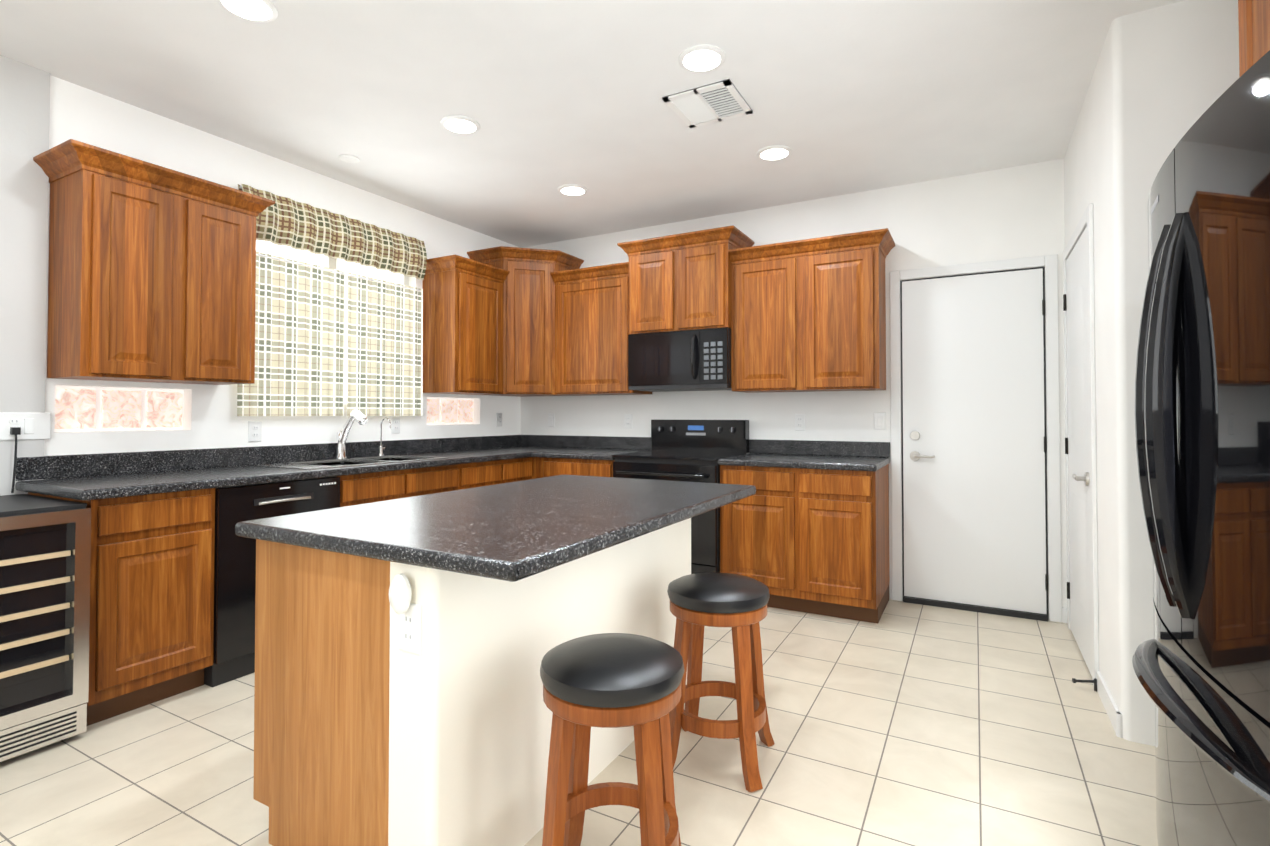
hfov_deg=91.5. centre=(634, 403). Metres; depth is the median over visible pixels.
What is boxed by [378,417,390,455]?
filter faucet
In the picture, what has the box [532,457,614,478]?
base cabinet
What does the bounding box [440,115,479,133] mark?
recessed light
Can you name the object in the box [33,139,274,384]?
upper cabinet
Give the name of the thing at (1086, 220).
door frame
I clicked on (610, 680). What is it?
stool
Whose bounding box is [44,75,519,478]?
wall
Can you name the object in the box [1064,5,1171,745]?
wall
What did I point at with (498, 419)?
electrical outlet
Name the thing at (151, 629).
base cabinet
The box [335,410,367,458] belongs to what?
faucet
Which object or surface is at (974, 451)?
back door
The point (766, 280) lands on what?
upper cabinet
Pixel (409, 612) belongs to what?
outlet
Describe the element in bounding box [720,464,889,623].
base cabinet
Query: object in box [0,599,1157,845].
floor
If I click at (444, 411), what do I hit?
window
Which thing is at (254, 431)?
electrical outlet
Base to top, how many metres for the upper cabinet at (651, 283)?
0.661 m
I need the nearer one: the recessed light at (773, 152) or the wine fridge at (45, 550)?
the wine fridge at (45, 550)
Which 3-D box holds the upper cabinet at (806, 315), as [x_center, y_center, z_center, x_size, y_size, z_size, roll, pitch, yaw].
[1.348,-0.563,4.002,0.471,0.951,0.346,-1,-1,29]
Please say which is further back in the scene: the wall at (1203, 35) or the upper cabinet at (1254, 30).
the wall at (1203, 35)
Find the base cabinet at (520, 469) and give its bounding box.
[504,457,531,482]
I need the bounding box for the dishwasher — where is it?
[204,476,339,686]
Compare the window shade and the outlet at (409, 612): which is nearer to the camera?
the outlet at (409, 612)
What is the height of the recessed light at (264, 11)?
0.012 m
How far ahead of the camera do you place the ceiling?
2.82 m
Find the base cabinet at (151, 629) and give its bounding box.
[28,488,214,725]
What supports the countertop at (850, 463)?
on the base cabinet at (814, 541)
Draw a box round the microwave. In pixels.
[628,328,731,391]
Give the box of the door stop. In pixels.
[1072,678,1096,691]
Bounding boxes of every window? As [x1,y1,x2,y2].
[55,386,183,431]
[256,240,408,409]
[427,397,472,424]
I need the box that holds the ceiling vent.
[662,79,752,127]
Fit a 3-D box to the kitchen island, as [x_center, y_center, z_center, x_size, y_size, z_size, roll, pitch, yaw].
[-0.414,0.810,2.259,0.705,0.848,1.510,-1,-1,29]
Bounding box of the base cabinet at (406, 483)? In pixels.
[388,460,503,499]
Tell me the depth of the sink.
3.70 m
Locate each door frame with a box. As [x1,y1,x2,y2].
[889,254,1061,622]
[1063,203,1098,685]
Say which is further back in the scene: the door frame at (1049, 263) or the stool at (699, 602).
the door frame at (1049, 263)
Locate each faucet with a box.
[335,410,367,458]
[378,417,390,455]
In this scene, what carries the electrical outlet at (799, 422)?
attached to the wall at (1006, 213)
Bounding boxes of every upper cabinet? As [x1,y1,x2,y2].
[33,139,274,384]
[422,255,505,395]
[470,246,581,396]
[554,262,651,395]
[626,235,677,336]
[674,226,749,330]
[730,240,801,392]
[802,229,885,391]
[1238,0,1269,77]
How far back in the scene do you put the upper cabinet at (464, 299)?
4.48 m
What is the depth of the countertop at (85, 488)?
2.96 m
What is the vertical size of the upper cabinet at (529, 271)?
1.136 m
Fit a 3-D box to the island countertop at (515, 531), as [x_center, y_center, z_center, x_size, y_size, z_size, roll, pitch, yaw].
[-0.307,0.364,2.208,1.020,0.041,1.600,-1,-1,29]
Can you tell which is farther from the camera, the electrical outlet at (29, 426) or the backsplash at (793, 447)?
the backsplash at (793, 447)
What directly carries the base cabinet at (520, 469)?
on the floor
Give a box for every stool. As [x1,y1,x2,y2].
[540,633,684,845]
[667,573,774,791]
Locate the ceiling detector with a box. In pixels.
[339,154,359,162]
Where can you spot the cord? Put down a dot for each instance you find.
(14, 469)
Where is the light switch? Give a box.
[874,412,885,429]
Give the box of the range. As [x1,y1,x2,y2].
[612,419,748,573]
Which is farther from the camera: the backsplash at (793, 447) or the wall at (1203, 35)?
the backsplash at (793, 447)
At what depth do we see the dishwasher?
2.79 m
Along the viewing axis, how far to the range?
4.17 m
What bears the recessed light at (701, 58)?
in the ceiling
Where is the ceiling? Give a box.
[0,0,1184,247]
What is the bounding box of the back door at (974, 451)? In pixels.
[900,267,1048,621]
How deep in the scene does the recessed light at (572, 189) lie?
4.07 m
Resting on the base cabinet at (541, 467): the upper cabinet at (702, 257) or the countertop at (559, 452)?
the countertop at (559, 452)
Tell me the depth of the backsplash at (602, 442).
5.11 m
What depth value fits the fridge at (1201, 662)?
1.17 m
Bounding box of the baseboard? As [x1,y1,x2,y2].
[1062,607,1122,737]
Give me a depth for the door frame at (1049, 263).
3.63 m
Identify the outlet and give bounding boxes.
[0,412,50,440]
[248,421,261,441]
[389,574,421,655]
[391,417,399,433]
[496,413,501,426]
[624,414,631,428]
[795,414,804,430]
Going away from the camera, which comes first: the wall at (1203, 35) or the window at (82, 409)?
the wall at (1203, 35)
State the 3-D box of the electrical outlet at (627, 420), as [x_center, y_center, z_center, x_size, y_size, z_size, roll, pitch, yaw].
[-0.055,0.141,4.955,0.072,0.116,0.009,-1,-1,29]
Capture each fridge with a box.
[0,494,90,761]
[1132,50,1269,845]
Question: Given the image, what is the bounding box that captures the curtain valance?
[238,184,426,279]
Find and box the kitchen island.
[253,518,690,845]
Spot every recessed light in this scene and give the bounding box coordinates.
[216,0,277,22]
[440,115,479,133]
[558,184,587,195]
[678,44,725,72]
[757,145,791,160]
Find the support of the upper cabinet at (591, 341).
attached to the wall at (1006, 213)
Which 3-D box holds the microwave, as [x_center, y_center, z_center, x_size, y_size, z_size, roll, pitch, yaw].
[0.365,-0.302,4.475,0.763,0.406,0.453,-1,-1,29]
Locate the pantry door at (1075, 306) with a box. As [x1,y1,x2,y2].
[1063,227,1091,675]
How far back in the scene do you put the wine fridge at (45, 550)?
2.20 m
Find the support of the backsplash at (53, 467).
attached to the wall at (211, 419)
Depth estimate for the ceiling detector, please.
3.56 m
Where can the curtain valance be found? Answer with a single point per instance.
(285, 221)
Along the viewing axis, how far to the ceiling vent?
2.94 m
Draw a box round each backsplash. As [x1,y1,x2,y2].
[16,435,519,480]
[520,435,651,449]
[749,439,889,457]
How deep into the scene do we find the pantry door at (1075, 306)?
3.07 m
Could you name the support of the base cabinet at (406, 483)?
on the floor
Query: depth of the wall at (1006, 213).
4.11 m
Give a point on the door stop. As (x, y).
(1074, 680)
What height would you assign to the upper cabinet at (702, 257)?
0.661 m
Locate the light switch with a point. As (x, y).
(879, 420)
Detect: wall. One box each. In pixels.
[0,55,49,495]
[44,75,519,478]
[520,159,1066,611]
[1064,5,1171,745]
[1168,0,1238,149]
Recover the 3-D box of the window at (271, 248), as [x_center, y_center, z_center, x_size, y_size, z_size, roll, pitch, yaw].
[-1.971,-0.546,3.982,0.070,1.178,1.218,-1,-1,29]
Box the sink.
[248,455,448,469]
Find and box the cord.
[11,435,16,492]
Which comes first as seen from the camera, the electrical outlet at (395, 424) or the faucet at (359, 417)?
the faucet at (359, 417)
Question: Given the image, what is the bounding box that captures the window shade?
[237,251,422,415]
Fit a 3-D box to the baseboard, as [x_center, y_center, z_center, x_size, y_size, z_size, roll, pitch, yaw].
[2.131,1.204,2.920,0.044,0.085,1.436,-1,-1,29]
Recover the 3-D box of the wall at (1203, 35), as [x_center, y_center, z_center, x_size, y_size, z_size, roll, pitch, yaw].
[2.300,-0.108,2.101,0.720,2.680,0.150,-1,-1,29]
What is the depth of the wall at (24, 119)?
2.61 m
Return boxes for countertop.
[15,446,554,500]
[235,475,755,581]
[535,447,649,460]
[718,453,889,471]

